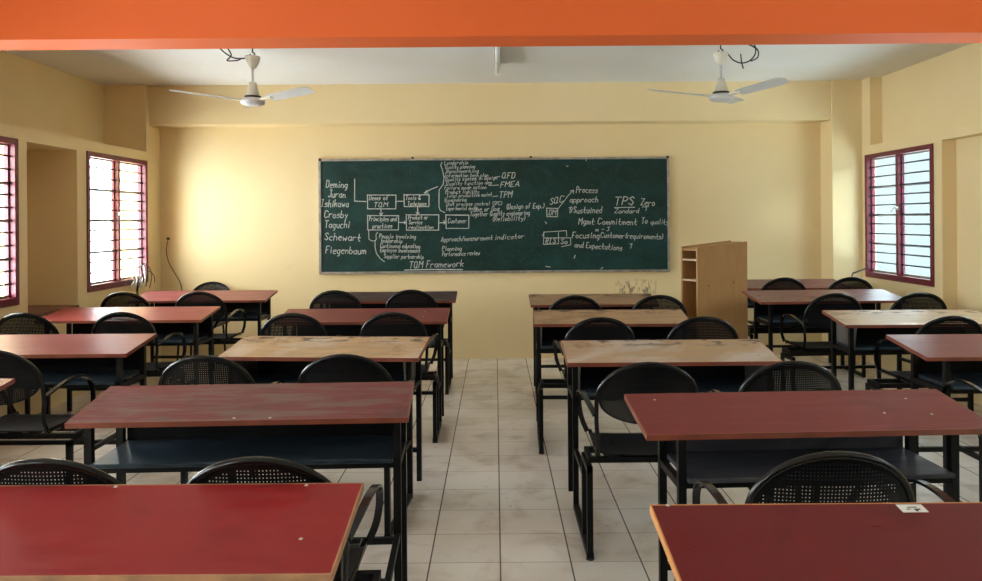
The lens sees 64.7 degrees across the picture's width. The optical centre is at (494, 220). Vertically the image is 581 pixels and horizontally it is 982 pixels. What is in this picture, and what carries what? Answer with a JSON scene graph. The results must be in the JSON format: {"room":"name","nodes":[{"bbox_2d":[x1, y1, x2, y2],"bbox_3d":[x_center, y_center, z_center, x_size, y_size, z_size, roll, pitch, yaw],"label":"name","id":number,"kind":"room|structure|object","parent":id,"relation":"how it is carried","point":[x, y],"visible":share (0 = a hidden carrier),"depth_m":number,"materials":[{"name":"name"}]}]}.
{"room":"classroom","nodes":[
{"label":"classroom","id":0,"kind":"room"},
{"bbox_2d":[0,51,160,416],"bbox_3d":[-3.790,0.059,2.283,0.530,2.855,11.765,0,0,0],"label":"wall","id":1,"kind":"structure","parent":0,"point":[55,116],"depth_m":6.54,"materials":[{"name":"beige paint"}]},
{"bbox_2d":[0,136,19,307],"bbox_3d":[-3.554,0.013,5.140,0.082,1.225,1.160,0,0,0],"label":"window","id":2,"kind":"structure","parent":1,"relation":"in","point":[10,145],"depth_m":5.67,"materials":[{"name":"red paint"}]},
{"bbox_2d":[28,305,78,315],"bbox_3d":[-3.728,0.731,6.190,0.442,0.030,0.700,0,0,0],"label":"trim","id":3,"kind":"structure","parent":1,"relation":"attached to","point":[41,310],"depth_m":6.28,"materials":[{"name":"brown wood"}]},
{"bbox_2d":[86,151,147,292],"bbox_3d":[-3.539,0.012,7.268,0.112,1.225,1.155,0,0,0],"label":"window","id":4,"kind":"structure","parent":1,"relation":"in","point":[116,281],"depth_m":7.25,"materials":[{"name":"white glass"}]},
{"bbox_2d":[130,266,145,289],"bbox_3d":[-3.489,0.559,7.582,0.017,0.219,0.329,0,0,0],"label":"power cord","id":5,"kind":"object","parent":4,"relation":"attached to","point":[134,284],"visible":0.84,"depth_m":7.55,"materials":[{"name":"plastic"}]},
{"bbox_2d":[136,262,154,294],"bbox_3d":[-3.446,0.593,7.645,0.037,0.363,0.375,0,0,0],"label":"power cord","id":6,"kind":"object","parent":4,"relation":"hanging from","point":[138,283],"visible":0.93,"depth_m":7.56,"materials":[{"name":"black plastic"}]},
{"bbox_2d":[0,0,981,50],"bbox_3d":[-0.057,-1.199,4.349,7.815,0.395,0.258,0,0,0],"label":"ceiling beam","id":7,"kind":"structure","parent":1,"relation":"attached to","point":[24,24],"depth_m":4.22,"materials":[{"name":"orange paint"}]},
{"bbox_2d":[110,123,821,360],"bbox_3d":[-0.047,0.031,8.215,8.015,2.855,0.100,0,0,0],"label":"wall","id":8,"kind":"structure","parent":0,"point":[239,210],"depth_m":8.16,"materials":[{"name":"beige paint"}]},
{"bbox_2d":[166,241,181,289],"bbox_3d":[-3.361,0.508,8.130,0.180,0.591,0.029,0,0,0],"label":"power cord","id":9,"kind":"object","parent":8,"relation":"attached to","point":[167,241],"visible":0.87,"depth_m":8.12,"materials":[{"name":"black plastic"}]},
{"bbox_2d":[148,81,830,127],"bbox_3d":[-0.054,-1.198,8.033,6.960,0.398,0.265,0,0,0],"label":"beam","id":10,"kind":"structure","parent":8,"relation":"attached to","point":[582,103],"depth_m":7.90,"materials":[{"name":"beige paint"}]},
{"bbox_2d":[318,156,669,273],"bbox_3d":[-0.008,-0.058,8.142,3.682,1.223,0.046,0,0,0],"label":"chalkboard","id":11,"kind":"object","parent":8,"relation":"attached to","point":[412,215],"visible":1,"depth_m":8.13,"materials":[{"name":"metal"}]},
{"bbox_2d":[820,80,862,360],"bbox_3d":[3.588,0.003,8.023,0.305,2.855,0.285,0,0,0],"label":"pillar","id":12,"kind":"structure","parent":8,"relation":"attached to","point":[840,136],"depth_m":7.88,"materials":[{"name":"beige paint"}]},
{"bbox_2d":[6,43,971,85],"bbox_3d":[-0.059,-1.447,2.283,8.015,0.100,11.965,0,0,0],"label":"ceiling","id":13,"kind":"structure","parent":0,"point":[797,62],"depth_m":6.94,"materials":[{"name":"white paint"}]},
{"bbox_2d":[220,49,244,61],"bbox_3d":[-2.116,-1.327,6.189,0.221,0.110,0.097,0,0,-28],"label":"power cord","id":14,"kind":"object","parent":13,"relation":"hanging from","point":[230,55],"visible":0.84,"depth_m":6.20,"materials":[{"name":"black plastic"}]},
{"bbox_2d":[169,49,313,107],"bbox_3d":[-1.941,-1.146,6.329,1.110,0.472,0.930,0,0,0],"label":"ceiling fan","id":15,"kind":"object","parent":13,"relation":"hanging from","point":[252,98],"visible":1,"depth_m":6.12,"materials":[{"name":"white metal"}]},
{"bbox_2d":[244,95,260,97],"bbox_3d":[-1.938,-0.984,6.200,0.128,0.020,0.127,0,0,0],"label":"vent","id":16,"kind":"object","parent":15,"relation":"attached to","point":[246,96],"depth_m":6.14,"materials":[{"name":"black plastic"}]},
{"bbox_2d":[494,47,500,75],"bbox_3d":[-0.009,-1.341,6.320,0.113,0.112,1.160,0,0,0],"label":"tube light","id":17,"kind":"object","parent":13,"relation":"attached to","point":[497,50],"visible":0.5,"depth_m":6.36,"materials":[{"name":"white plastic"}]},
{"bbox_2d":[647,45,787,103],"bbox_3d":[1.679,-1.176,6.202,0.962,0.467,1.091,0,0,0],"label":"ceiling fan","id":18,"kind":"object","parent":13,"relation":"hanging from","point":[721,94],"visible":0.98,"depth_m":6.13,"materials":[{"name":"white metal"}]},
{"bbox_2d":[713,91,728,93],"bbox_3d":[1.808,-1.018,6.200,0.128,0.020,0.127,0,0,0],"label":"vent","id":19,"kind":"object","parent":18,"relation":"attached to","point":[715,92],"depth_m":6.14,"materials":[{"name":"black plastic"}]},
{"bbox_2d":[728,45,758,68],"bbox_3d":[1.984,-1.312,6.195,0.255,0.202,0.021,0,0,0],"label":"power cord","id":20,"kind":"object","parent":13,"relation":"hanging from","point":[754,46],"visible":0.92,"depth_m":6.20,"materials":[{"name":"black plastic"}]},
{"bbox_2d":[0,356,981,580],"bbox_3d":[-0.036,1.508,2.283,8.015,0.100,11.965,0,0,0],"label":"floor","id":21,"kind":"structure","parent":0,"point":[486,505],"depth_m":4.22,"materials":[{"name":"beige tile"}]},
{"bbox_2d":[0,378,14,390],"bbox_3d":[-2.652,1.078,3.111,1.220,0.800,0.383,0,0,0],"label":"school desk","id":22,"kind":"object","parent":21,"relation":"on","point":[4,382],"visible":1,"depth_m":3.26,"materials":[{"name":"black paint"}]},
{"bbox_2d":[0,333,156,483],"bbox_3d":[-2.617,1.078,4.178,1.220,0.800,0.860,0,0,0],"label":"school desk","id":23,"kind":"object","parent":21,"relation":"on","point":[108,360],"visible":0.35,"depth_m":4.42,"materials":[{"name":"black paint"}]},
{"bbox_2d":[0,350,95,434],"bbox_3d":[-2.384,0.833,3.912,0.532,0.443,0.527,0,0,0],"label":"chair","id":24,"kind":"object","parent":23,"relation":"attached to","point":[35,424],"visible":0.9,"depth_m":3.72,"materials":[{"name":"black paint"}]},
{"bbox_2d":[0,370,139,384],"bbox_3d":[-2.618,0.896,4.407,1.071,0.016,0.335,0,0,0],"label":"shelf","id":25,"kind":"object","parent":23,"relation":"attached to","point":[51,377],"depth_m":4.40,"materials":[{"name":"blue laminate"}]},
{"bbox_2d":[7,306,220,432],"bbox_3d":[-2.757,1.079,5.670,1.220,0.800,0.805,0,0,0],"label":"school desk","id":26,"kind":"object","parent":21,"relation":"on","point":[195,322],"visible":0.26,"depth_m":5.91,"materials":[{"name":"black paint"}]},
{"bbox_2d":[0,313,89,334],"bbox_3d":[-3.164,0.839,5.432,0.532,0.443,0.527,0,0,0],"label":"chair","id":27,"kind":"object","parent":26,"relation":"attached to","point":[50,326],"visible":0.43,"depth_m":5.20,"materials":[{"name":"black paint"}]},
{"bbox_2d":[91,312,186,373],"bbox_3d":[-2.504,0.834,5.432,0.532,0.443,0.527,0,0,0],"label":"chair","id":28,"kind":"object","parent":26,"relation":"attached to","point":[151,367],"visible":0.47,"depth_m":5.21,"materials":[{"name":"black paint"}]},
{"bbox_2d":[152,334,207,342],"bbox_3d":[-2.758,0.897,5.865,1.071,0.016,0.350,0,0,0],"label":"shelf","id":29,"kind":"object","parent":26,"relation":"attached to","point":[176,338],"depth_m":5.81,"materials":[{"name":"blue laminate"}]},
{"bbox_2d":[0,483,363,580],"bbox_3d":[-0.937,1.065,1.759,1.220,0.800,0.388,0,0,0],"label":"school desk","id":30,"kind":"object","parent":21,"relation":"on","point":[243,531],"visible":1,"depth_m":1.73,"materials":[{"name":"red wood"}]},
{"bbox_2d":[124,290,277,385],"bbox_3d":[-2.717,1.079,7.065,1.250,0.800,0.815,0,0,0],"label":"school desk","id":31,"kind":"object","parent":21,"relation":"on","point":[256,304],"visible":0.2,"depth_m":7.30,"materials":[{"name":"black paint"}]},
{"bbox_2d":[100,292,150,306],"bbox_3d":[-3.154,0.831,6.822,0.532,0.448,0.527,0,0,0],"label":"chair","id":32,"kind":"object","parent":31,"relation":"attached to","point":[119,300],"visible":0.37,"depth_m":6.58,"materials":[{"name":"black paint"}]},
{"bbox_2d":[175,291,245,340],"bbox_3d":[-2.514,0.826,6.822,0.532,0.448,0.527,0,0,0],"label":"chair","id":33,"kind":"object","parent":31,"relation":"attached to","point":[185,300],"visible":0.51,"depth_m":6.60,"materials":[{"name":"black paint"}]},
{"bbox_2d":[213,312,266,318],"bbox_3d":[-2.723,0.897,7.260,1.091,0.016,0.360,0,0,0],"label":"shelf","id":34,"kind":"object","parent":31,"relation":"attached to","point":[238,315],"depth_m":7.20,"materials":[{"name":"blue laminate"}]},
{"bbox_2d":[176,282,229,369],"bbox_3d":[-2.952,1.062,7.858,0.532,0.840,0.527,0,0,0],"label":"chair","id":35,"kind":"object","parent":21,"relation":"on","point":[213,286],"visible":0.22,"depth_m":8.09,"materials":[{"name":"black paint"}]},
{"bbox_2d":[64,381,413,580],"bbox_3d":[-0.914,1.065,2.600,1.220,0.800,1.105,0,0,-2],"label":"school desk","id":36,"kind":"object","parent":21,"relation":"on","point":[346,425],"visible":0.88,"depth_m":2.94,"materials":[{"name":"black paint"}]},
{"bbox_2d":[0,458,122,484],"bbox_3d":[-1.144,0.823,2.212,0.532,0.443,0.527,0,0,0],"label":"chair","id":37,"kind":"object","parent":36,"relation":"attached to","point":[37,465],"visible":0.11,"depth_m":1.97,"materials":[{"name":"black paint"}]},
{"bbox_2d":[89,435,392,468],"bbox_3d":[-0.923,0.883,2.963,1.086,0.016,0.315,0,0,-2],"label":"shelf","id":38,"kind":"object","parent":36,"relation":"attached to","point":[139,451],"depth_m":2.94,"materials":[{"name":"blue laminate"}]},
{"bbox_2d":[186,456,383,580],"bbox_3d":[-0.606,0.819,2.212,0.532,0.443,0.527,0,0,0],"label":"chair","id":39,"kind":"object","parent":36,"relation":"attached to","point":[352,553],"visible":0.12,"depth_m":1.97,"materials":[{"name":"black paint"}]},
{"bbox_2d":[180,336,429,535],"bbox_3d":[-0.937,1.065,4.000,1.080,0.800,0.885,0,0,5],"label":"school desk","id":40,"kind":"object","parent":21,"relation":"on","point":[268,359],"visible":0.3,"depth_m":4.25,"materials":[{"name":"black paint"}]},
{"bbox_2d":[158,355,284,384],"bbox_3d":[-1.309,0.825,3.722,0.532,0.443,0.527,0,0,0],"label":"chair","id":41,"kind":"object","parent":40,"relation":"attached to","point":[238,372],"visible":0.42,"depth_m":3.49,"materials":[{"name":"black paint"}]},
{"bbox_2d":[238,373,415,383],"bbox_3d":[-0.918,0.883,4.244,0.931,0.016,0.330,0,0,5],"label":"shelf","id":42,"kind":"object","parent":40,"relation":"attached to","point":[259,378],"depth_m":4.32,"materials":[{"name":"black metal"}]},
{"bbox_2d":[297,354,411,382],"bbox_3d":[-0.679,0.820,3.722,0.532,0.443,0.527,0,0,0],"label":"chair","id":43,"kind":"object","parent":40,"relation":"attached to","point":[324,365],"visible":0.42,"depth_m":3.49,"materials":[{"name":"black paint"}]},
{"bbox_2d":[276,308,449,442],"bbox_3d":[-0.947,1.065,5.460,1.220,0.800,0.765,0,0,0],"label":"school desk","id":44,"kind":"object","parent":21,"relation":"on","point":[348,322],"visible":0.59,"depth_m":5.67,"materials":[{"name":"black paint"}]},
{"bbox_2d":[260,313,343,335],"bbox_3d":[-1.309,0.820,5.242,0.532,0.446,0.527,0,0,0],"label":"chair","id":45,"kind":"object","parent":44,"relation":"attached to","point":[314,323],"visible":0.45,"depth_m":5.01,"materials":[{"name":"black paint"}]},
{"bbox_2d":[359,312,437,374],"bbox_3d":[-0.659,0.815,5.242,0.532,0.446,0.527,0,0,0],"label":"chair","id":46,"kind":"object","parent":44,"relation":"attached to","point":[370,324],"visible":0.5,"depth_m":5.01,"materials":[{"name":"black paint"}]},
{"bbox_2d":[320,291,456,394],"bbox_3d":[-0.977,1.065,6.856,1.260,0.800,0.735,0,0,0],"label":"school desk","id":47,"kind":"object","parent":21,"relation":"on","point":[444,299],"visible":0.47,"depth_m":7.01,"materials":[{"name":"black paint"}]},
{"bbox_2d":[309,290,361,308],"bbox_3d":[-1.324,0.805,6.652,0.532,0.456,0.527,0,0,0],"label":"chair","id":48,"kind":"object","parent":47,"relation":"attached to","point":[336,294],"visible":0.44,"depth_m":6.42,"materials":[{"name":"black paint"}]},
{"bbox_2d":[385,290,444,324],"bbox_3d":[-0.694,0.801,6.652,0.532,0.456,0.527,0,0,0],"label":"chair","id":49,"kind":"object","parent":47,"relation":"attached to","point":[419,299],"visible":0.41,"depth_m":6.42,"materials":[{"name":"black paint"}]},
{"bbox_2d":[529,293,658,392],"bbox_3d":[0.869,1.051,6.465,1.138,0.800,0.775,0,0,0],"label":"school desk","id":50,"kind":"object","parent":21,"relation":"on","point":[537,301],"visible":0.2,"depth_m":6.71,"materials":[{"name":"black paint"}]},
{"bbox_2d":[549,295,601,309],"bbox_3d":[0.626,0.805,6.242,0.532,0.446,0.527,0,0,0],"label":"chair","id":51,"kind":"object","parent":50,"relation":"attached to","point":[590,303],"visible":0.28,"depth_m":6.00,"materials":[{"name":"black paint"}]},
{"bbox_2d":[632,295,686,315],"bbox_3d":[1.276,0.800,6.242,0.532,0.446,0.527,0,0,0],"label":"chair","id":52,"kind":"object","parent":50,"relation":"attached to","point":[668,300],"visible":0.25,"depth_m":6.00,"materials":[{"name":"black paint"}]},
{"bbox_2d":[533,309,690,454],"bbox_3d":[0.853,1.051,5.224,1.168,0.800,0.855,0,0,2],"label":"school desk","id":53,"kind":"object","parent":21,"relation":"on","point":[646,324],"visible":0.52,"depth_m":5.46,"materials":[{"name":"black paint"}]},
{"bbox_2d":[553,317,635,383],"bbox_3d":[0.646,0.810,4.962,0.532,0.443,0.527,0,0,0],"label":"chair","id":54,"kind":"object","parent":53,"relation":"attached to","point":[578,327],"visible":0.47,"depth_m":4.73,"materials":[{"name":"black paint"}]},
{"bbox_2d":[541,339,666,348],"bbox_3d":[0.802,0.870,5.460,0.966,0.016,0.320,0,0,2],"label":"shelf","id":55,"kind":"object","parent":53,"relation":"attached to","point":[546,343],"depth_m":5.48,"materials":[{"name":"black metal"}]},
{"bbox_2d":[649,316,738,339],"bbox_3d":[1.276,0.805,4.962,0.532,0.443,0.527,0,0,0],"label":"chair","id":56,"kind":"object","parent":53,"relation":"attached to","point":[694,321],"visible":0.35,"depth_m":4.73,"materials":[{"name":"black paint"}]},
{"bbox_2d":[561,339,817,560],"bbox_3d":[0.898,1.051,3.765,1.075,0.800,0.915,0,0,0],"label":"school desk","id":57,"kind":"object","parent":21,"relation":"on","point":[723,365],"visible":0.52,"depth_m":3.98,"materials":[{"name":"black paint"}]},
{"bbox_2d":[576,362,699,458],"bbox_3d":[0.644,0.810,3.472,0.532,0.443,0.527,0,0,0],"label":"chair","id":58,"kind":"object","parent":57,"relation":"attached to","point":[614,445],"visible":0.69,"depth_m":3.26,"materials":[{"name":"black paint"}]},
{"bbox_2d":[580,379,760,395],"bbox_3d":[0.889,0.869,4.030,0.941,0.016,0.320,0,0,0],"label":"shelf","id":59,"kind":"object","parent":57,"relation":"attached to","point":[590,386],"depth_m":4.05,"materials":[{"name":"blue laminate"}]},
{"bbox_2d":[705,361,841,392],"bbox_3d":[1.246,0.805,3.472,0.532,0.443,0.527,0,0,0],"label":"chair","id":60,"kind":"object","parent":57,"relation":"attached to","point":[823,374],"visible":0.38,"depth_m":3.24,"materials":[{"name":"black paint"}]},
{"bbox_2d":[681,240,747,339],"bbox_3d":[1.975,0.816,6.970,0.565,1.254,0.228,0,0,-25],"label":"lectern","id":61,"kind":"object","parent":21,"relation":"on","point":[713,275],"visible":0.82,"depth_m":6.91,"materials":[{"name":"brown wood"}]},
{"bbox_2d":[683,258,695,260],"bbox_3d":[1.964,0.349,6.968,0.542,0.018,0.187,0,0,-25],"label":"shelf","id":62,"kind":"object","parent":61,"relation":"attached to","point":[684,259],"depth_m":6.89,"materials":[{"name":"brown wood"}]},
{"bbox_2d":[683,278,695,281],"bbox_3d":[1.966,0.529,6.968,0.542,0.018,0.187,0,0,-25],"label":"shelf","id":63,"kind":"object","parent":61,"relation":"attached to","point":[684,279],"depth_m":6.91,"materials":[{"name":"brown wood"}]},
{"bbox_2d":[624,389,981,580],"bbox_3d":[1.106,1.049,2.501,1.200,0.800,0.885,0,0,-2],"label":"school desk","id":64,"kind":"object","parent":21,"relation":"on","point":[721,439],"visible":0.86,"depth_m":2.74,"materials":[{"name":"black paint"}]},
{"bbox_2d":[692,451,914,503],"bbox_3d":[0.874,0.808,2.222,0.532,0.443,0.527,0,0,0],"label":"chair","id":65,"kind":"object","parent":64,"relation":"attached to","point":[900,483],"visible":0.46,"depth_m":1.99,"materials":[{"name":"black paint"}]},
{"bbox_2d":[667,447,955,483],"bbox_3d":[1.095,0.868,2.755,0.911,0.016,0.310,0,0,-2],"label":"shelf","id":66,"kind":"object","parent":64,"relation":"attached to","point":[714,465],"depth_m":2.75,"materials":[{"name":"black metal"}]},
{"bbox_2d":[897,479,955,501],"bbox_3d":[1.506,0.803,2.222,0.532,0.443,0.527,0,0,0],"label":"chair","id":67,"kind":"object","parent":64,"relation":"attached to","point":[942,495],"visible":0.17,"depth_m":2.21,"materials":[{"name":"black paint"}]},
{"bbox_2d":[747,279,865,377],"bbox_3d":[2.808,1.016,7.435,1.220,0.840,0.775,0,0,0],"label":"school desk","id":68,"kind":"object","parent":21,"relation":"on","point":[752,284],"visible":0.24,"depth_m":7.44,"materials":[{"name":"black paint"}]},
{"bbox_2d":[748,277,805,327],"bbox_3d":[2.606,0.750,7.212,0.532,0.474,0.527,0,0,0],"label":"chair","id":69,"kind":"object","parent":68,"relation":"attached to","point":[775,284],"visible":0.37,"depth_m":6.97,"materials":[{"name":"black paint"}]},
{"bbox_2d":[827,277,872,289],"bbox_3d":[3.211,0.745,7.212,0.532,0.474,0.527,0,0,0],"label":"chair","id":70,"kind":"object","parent":68,"relation":"attached to","point":[850,282],"visible":0.25,"depth_m":6.97,"materials":[{"name":"black paint"}]},
{"bbox_2d":[650,502,981,580],"bbox_3d":[0.970,1.050,1.599,1.220,0.802,0.378,0,0,0],"label":"school desk","id":71,"kind":"object","parent":21,"relation":"on","point":[922,541],"visible":1,"depth_m":1.63,"materials":[{"name":"red wood"}]},
{"bbox_2d":[742,289,929,388],"bbox_3d":[2.762,1.019,6.295,1.230,0.835,0.815,0,0,-2],"label":"school desk","id":72,"kind":"object","parent":21,"relation":"on","point":[769,305],"visible":0.3,"depth_m":6.46,"materials":[{"name":"black paint"}]},
{"bbox_2d":[758,315,829,322],"bbox_3d":[2.773,0.820,6.486,1.041,0.016,0.370,0,0,-2],"label":"shelf","id":73,"kind":"object","parent":72,"relation":"attached to","point":[776,318],"depth_m":6.42,"materials":[{"name":"blue laminate"}]},
{"bbox_2d":[780,293,861,350],"bbox_3d":[2.556,0.773,6.052,0.532,0.458,0.527,0,0,0],"label":"chair","id":74,"kind":"object","parent":72,"relation":"attached to","point":[812,346],"visible":0.54,"depth_m":5.84,"materials":[{"name":"black paint"}]},
{"bbox_2d":[890,292,946,309],"bbox_3d":[3.196,0.768,6.052,0.532,0.458,0.527,0,0,0],"label":"chair","id":75,"kind":"object","parent":72,"relation":"attached to","point":[911,297],"visible":0.3,"depth_m":5.82,"materials":[{"name":"black paint"}]},
{"bbox_2d":[822,309,981,411],"bbox_3d":[2.946,1.035,5.120,1.245,0.800,0.765,0,0,0],"label":"school desk","id":76,"kind":"object","parent":21,"relation":"on","point":[859,331],"visible":0.42,"depth_m":5.31,"materials":[{"name":"black paint"}]},
{"bbox_2d":[836,340,902,349],"bbox_3d":[2.862,0.854,5.310,0.931,0.016,0.320,0,0,0],"label":"shelf","id":77,"kind":"object","parent":76,"relation":"attached to","point":[860,344],"depth_m":5.27,"materials":[{"name":"blue laminate"}]},
{"bbox_2d":[874,316,981,382],"bbox_3d":[2.756,0.794,4.902,0.532,0.443,0.527,0,0,0],"label":"chair","id":78,"kind":"object","parent":76,"relation":"attached to","point":[905,376],"visible":0.31,"depth_m":4.67,"materials":[{"name":"black paint"}]},
{"bbox_2d":[886,334,981,501],"bbox_3d":[2.803,1.036,3.910,1.220,0.800,0.865,0,0,0],"label":"school desk","id":79,"kind":"object","parent":21,"relation":"on","point":[935,358],"visible":0.67,"depth_m":4.16,"materials":[{"name":"black paint"}]},
{"bbox_2d":[918,373,981,389],"bbox_3d":[2.837,0.855,4.130,1.001,0.016,0.360,0,0,0],"label":"shelf","id":80,"kind":"object","parent":79,"relation":"attached to","point":[975,378],"depth_m":4.15,"materials":[{"name":"blue laminate"}]},
{"bbox_2d":[940,379,981,436],"bbox_3d":[2.466,0.796,3.642,0.532,0.443,0.527,0,0,0],"label":"chair","id":81,"kind":"object","parent":79,"relation":"attached to","point":[947,383],"visible":0.34,"depth_m":3.68,"materials":[{"name":"black paint"}]},
{"bbox_2d":[862,43,981,405],"bbox_3d":[3.850,0.001,2.283,0.220,2.855,11.765,0,0,0],"label":"wall","id":82,"kind":"structure","parent":0,"point":[937,100],"depth_m":6.51,"materials":[{"name":"beige paint"}]},
{"bbox_2d":[851,143,934,286],"bbox_3d":[3.615,-0.042,7.205,0.390,1.225,1.210,0,0,0],"label":"window","id":83,"kind":"structure","parent":82,"relation":"in","point":[899,275],"depth_m":7.18,"materials":[{"name":"red paint"}]},
{"label":"outside","id":84,"kind":"structure","parent":0,"visible":0},
{"bbox_2d":[876,152,929,276],"bbox_3d":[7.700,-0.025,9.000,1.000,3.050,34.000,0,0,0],"label":"window pane","id":85,"kind":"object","parent":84,"point":[923,165],"depth_m":13.50,"materials":[{"name":"white glass"}]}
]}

